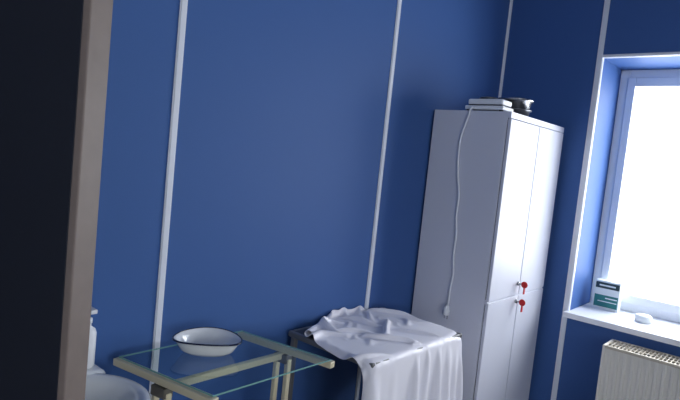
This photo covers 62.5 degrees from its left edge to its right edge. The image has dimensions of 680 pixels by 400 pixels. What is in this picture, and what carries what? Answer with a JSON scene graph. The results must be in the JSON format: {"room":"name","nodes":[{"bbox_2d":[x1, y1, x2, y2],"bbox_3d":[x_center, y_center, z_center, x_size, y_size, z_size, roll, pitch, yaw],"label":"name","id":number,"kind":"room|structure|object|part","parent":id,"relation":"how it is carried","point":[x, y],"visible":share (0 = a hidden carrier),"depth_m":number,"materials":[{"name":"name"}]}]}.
{"room":"medical treatment room","nodes":[
{"label":"medical treatment room","id":0,"kind":"room"},
{"bbox_2d":[91,0,509,399],"bbox_3d":[-0.561,-0.119,1.886,0.120,3.000,5.320,10,6,40],"label":"wall","id":1,"kind":"structure","parent":0,"point":[282,107],"depth_m":2.15,"materials":[{"name":"blue paint"}]},
{"bbox_2d":[85,364,150,399],"bbox_3d":[-0.756,0.871,1.412,0.449,1.067,0.480,10,6,40],"label":"washbasin","id":2,"kind":"object","parent":1,"relation":"attached to","point":[100,385],"visible":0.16,"depth_m":1.56,"materials":[{"name":"white ceramic"}]},
{"bbox_2d":[87,307,97,368],"bbox_3d":[-0.726,0.395,1.611,0.060,0.176,0.050,10,6,40],"label":"soap dispenser bottle","id":3,"kind":"object","parent":2,"relation":"on","point":[92,336],"visible":0.28,"depth_m":1.60,"materials":[{"name":"white plastic"}]},
{"bbox_2d":[149,0,187,394],"bbox_3d":[-0.546,-0.111,1.808,0.007,3.000,0.027,10,6,40],"label":"trim","id":4,"kind":"structure","parent":1,"relation":"attached to","point":[183,3],"depth_m":1.81,"materials":[{"name":"white plastic"}]},
{"bbox_2d":[354,0,401,399],"bbox_3d":[0.193,-0.099,2.664,0.007,3.000,0.030,10,6,40],"label":"trim","id":5,"kind":"structure","parent":1,"relation":"attached to","point":[399,2],"depth_m":2.65,"materials":[{"name":"white plastic"}]},
{"bbox_2d":[498,0,512,97],"bbox_3d":[0.934,-0.086,3.518,0.014,3.000,0.014,10,6,40],"label":"trim","id":6,"kind":"structure","parent":1,"relation":"attached to","point":[511,1],"depth_m":3.46,"materials":[{"name":"white plastic"}]},
{"bbox_3d":[-1.677,0.286,0.663,0.135,2.150,1.080,10,6,40],"label":"door","id":7,"kind":"structure","parent":1,"relation":"in","visible":0},
{"bbox_2d":[0,0,83,399],"bbox_3d":[-0.860,0.402,0.918,0.928,2.030,0.045,7,4,12],"label":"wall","id":8,"kind":"structure","parent":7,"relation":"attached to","point":[40,40],"depth_m":0.78,"materials":[{"name":"black paint"}]},
{"bbox_2d":[57,0,112,399],"bbox_3d":[-0.404,0.456,0.819,0.012,2.030,0.047,7,4,12],"label":"door frame","id":9,"kind":"structure","parent":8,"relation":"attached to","point":[97,14],"depth_m":0.78,"materials":[{"name":"white wood"}]},
{"bbox_2d":[501,0,679,399],"bbox_3d":[2.653,0.181,2.332,4.200,3.000,0.440,10,6,40],"label":"wall","id":10,"kind":"structure","parent":0,"point":[552,48],"depth_m":3.22,"materials":[{"name":"blue paint"}]},
{"bbox_2d":[551,0,610,399],"bbox_3d":[1.358,-0.015,3.157,0.030,3.000,0.006,10,6,40],"label":"trim","id":11,"kind":"structure","parent":10,"relation":"attached to","point":[606,2],"depth_m":3.15,"materials":[{"name":"white plastic"}]},
{"bbox_2d":[590,70,631,302],"bbox_3d":[1.666,-0.070,3.437,0.055,1.430,0.060,10,6,40],"label":"frame","id":12,"kind":"object","parent":10,"relation":"attached to","point":[625,74],"visible":0.62,"depth_m":3.41,"materials":[{"name":"white plastic"}]},
{"bbox_2d":[563,302,679,346],"bbox_3d":[2.087,0.762,2.745,1.819,0.032,0.440,10,6,40],"label":"window sill","id":13,"kind":"structure","parent":10,"relation":"attached to","point":[660,330],"depth_m":3.06,"materials":[{"name":"white"}]},
{"bbox_2d":[592,278,623,312],"bbox_3d":[1.593,0.566,3.331,0.140,0.170,0.062,10,6,40],"label":"box","id":14,"kind":"object","parent":13,"relation":"on","point":[607,293],"visible":1,"depth_m":3.30,"materials":[{"name":"white cardboard"}]},
{"bbox_2d":[634,313,652,323],"bbox_3d":[1.684,0.656,3.107,0.086,0.042,0.086,10,6,40],"label":"pad","id":15,"kind":"object","parent":13,"relation":"on","point":[639,317],"visible":1,"depth_m":3.08,"materials":[{"name":"white"}]},
{"bbox_2d":[620,302,679,322],"bbox_3d":[2.238,0.720,2.933,1.657,0.055,0.060,10,6,40],"label":"frame","id":16,"kind":"object","parent":13,"relation":"on","point":[624,306],"visible":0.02,"depth_m":3.26,"materials":[{"name":"white plastic"}]},
{"bbox_2d":[568,52,679,310],"bbox_3d":[2.057,0.029,2.566,1.797,1.444,0.026,10,6,40],"label":"trim","id":17,"kind":"structure","parent":10,"relation":"attached to","point":[658,54],"depth_m":3.10,"materials":[{"name":"white plastic"}]},
{"bbox_2d":[595,339,679,399],"bbox_3d":[1.804,1.195,2.609,1.277,0.772,0.227,10,6,40],"label":"panel radiator","id":18,"kind":"object","parent":10,"relation":"attached to","point":[627,371],"visible":1,"depth_m":2.78,"materials":[{"name":"white metal"}]},
{"bbox_2d":[605,339,679,368],"bbox_3d":[1.850,0.823,2.536,1.184,0.014,0.169,10,6,40],"label":"grille","id":19,"kind":"object","parent":18,"relation":"attached to","point":[619,348],"depth_m":2.79,"materials":[{"name":"white metal"}]},
{"bbox_2d":[601,69,679,314],"bbox_3d":[2.304,0.014,2.878,1.665,1.383,0.072,10,6,40],"label":"window","id":20,"kind":"structure","parent":10,"relation":"in","point":[664,72],"depth_m":3.34,"materials":[{"name":"white plastic"}]},
{"bbox_3d":[1.689,-0.065,3.400,0.045,1.336,0.057,10,6,40],"label":"sash","id":21,"kind":"part","parent":20,"relation":"part of","materials":[{"name":"white plastic"}]},
{"bbox_3d":[1.927,0.623,3.184,0.766,0.053,0.057,10,6,40],"label":"sash","id":22,"kind":"part","parent":20,"relation":"part of","materials":[{"name":"white plastic"}]},
{"bbox_3d":[2.059,-0.650,3.089,0.766,0.053,0.057,10,6,40],"label":"sash","id":23,"kind":"part","parent":20,"relation":"part of","materials":[{"name":"white plastic"}]},
{"bbox_3d":[0.300,1.591,1.118,5.800,0.100,5.320,10,6,40],"label":"floor","id":24,"kind":"structure","parent":0,"visible":0},
{"bbox_2d":[113,330,334,399],"bbox_3d":[-0.394,0.953,1.795,0.412,0.922,0.600,10,6,40],"label":"trolley","id":25,"kind":"object","parent":24,"relation":"on","point":[163,387],"visible":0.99,"depth_m":1.74,"materials":[{"name":"beige metal"}]},
{"bbox_3d":[-0.566,0.931,1.628,0.018,0.795,0.018,10,6,40],"label":"leg","id":26,"kind":"part","parent":25,"relation":"part of","materials":[{"name":"beige paint"}]},
{"bbox_3d":[-0.525,0.937,1.604,0.018,0.795,0.018,10,6,40],"label":"leg","id":27,"kind":"part","parent":25,"relation":"part of","materials":[{"name":"beige paint"}]},
{"bbox_2d":[172,327,241,356],"bbox_3d":[-0.422,0.461,1.777,0.198,0.052,0.202,10,6,40],"label":"enamel bowl","id":28,"kind":"object","parent":25,"relation":"on","point":[198,341],"visible":1,"depth_m":1.81,"materials":[{"name":"white"}]},
{"bbox_3d":[-0.351,0.534,1.763,0.020,0.022,0.469,10,6,40],"label":"rail","id":29,"kind":"part","parent":25,"relation":"part of","materials":[{"name":"beige metal"}]},
{"bbox_3d":[-0.260,0.936,1.983,0.018,0.795,0.018,10,6,40],"label":"leg","id":30,"kind":"part","parent":25,"relation":"part of","materials":[{"name":"beige paint"}]},
{"bbox_3d":[-0.219,0.942,1.959,0.018,0.795,0.018,10,6,40],"label":"leg","id":31,"kind":"part","parent":25,"relation":"part of","materials":[{"name":"beige paint"}]},
{"bbox_2d":[288,325,461,399],"bbox_3d":[0.123,0.990,2.415,0.436,0.863,0.656,10,6,40],"label":"table","id":32,"kind":"object","parent":24,"relation":"on","point":[297,334],"visible":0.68,"depth_m":2.27,"materials":[{"name":"grey metal"}]},
{"bbox_3d":[-0.227,0.968,2.311,0.022,0.850,0.022,10,6,40],"label":"leg","id":33,"kind":"part","parent":32,"relation":"part of","materials":[{"name":"grey metal"}]},
{"bbox_3d":[0.167,0.569,2.384,0.420,0.012,0.640,10,6,40],"label":"panel","id":34,"kind":"part","parent":32,"relation":"part of","materials":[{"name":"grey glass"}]},
{"bbox_2d":[304,306,462,399],"bbox_3d":[0.160,0.885,2.410,0.523,0.735,0.762,10,6,40],"label":"cloth","id":35,"kind":"object","parent":32,"relation":"on","point":[434,371],"visible":1,"depth_m":2.26,"materials":[{"name":"white fabric"}]},
{"bbox_2d":[411,110,563,399],"bbox_3d":[0.810,0.496,3.104,0.481,1.882,0.710,10,6,40],"label":"tall cabinet","id":36,"kind":"object","parent":24,"relation":"on","point":[509,161],"visible":1,"depth_m":2.85,"materials":[{"name":"white paint"}]},
{"bbox_2d":[443,96,512,318],"bbox_3d":[0.676,0.048,2.821,0.205,1.129,0.179,10,6,40],"label":"hot plate","id":37,"kind":"object","parent":36,"relation":"on","point":[485,103],"visible":0.98,"depth_m":2.79,"materials":[{"name":"white metal"}]},
{"bbox_3d":[0.598,0.036,2.837,0.060,1.023,0.066,10,6,40],"label":"cord","id":38,"kind":"part","parent":37,"relation":"part of","materials":[{"name":"white plastic"}]},
{"bbox_3d":[0.747,-0.506,2.806,0.092,0.013,0.092,10,6,40],"label":"burner","id":39,"kind":"part","parent":37,"relation":"part of","materials":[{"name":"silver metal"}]},
{"bbox_3d":[0.786,0.911,2.885,0.017,0.820,0.348,10,6,40],"label":"door panel","id":40,"kind":"part","parent":36,"relation":"part of","materials":[{"name":"white paint"}]},
{"bbox_3d":[0.874,0.056,2.821,0.017,0.889,0.348,10,6,40],"label":"door panel","id":41,"kind":"part","parent":36,"relation":"part of","materials":[{"name":"white paint"}]},
{"bbox_2d":[498,97,533,115],"bbox_3d":[0.898,-0.472,2.888,0.188,0.088,0.188,10,6,40],"label":"bowl stack","id":42,"kind":"object","parent":36,"relation":"on","point":[521,106],"visible":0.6,"depth_m":2.81,"materials":[{"name":"silver metal"}]},
{"bbox_3d":[1.018,0.915,3.154,0.017,0.820,0.348,10,6,40],"label":"door panel","id":43,"kind":"part","parent":36,"relation":"part of","materials":[{"name":"white paint"}]},
{"bbox_3d":[1.106,0.060,3.090,0.017,0.889,0.348,10,6,40],"label":"door panel","id":44,"kind":"part","parent":36,"relation":"part of","materials":[{"name":"white paint"}]}
]}

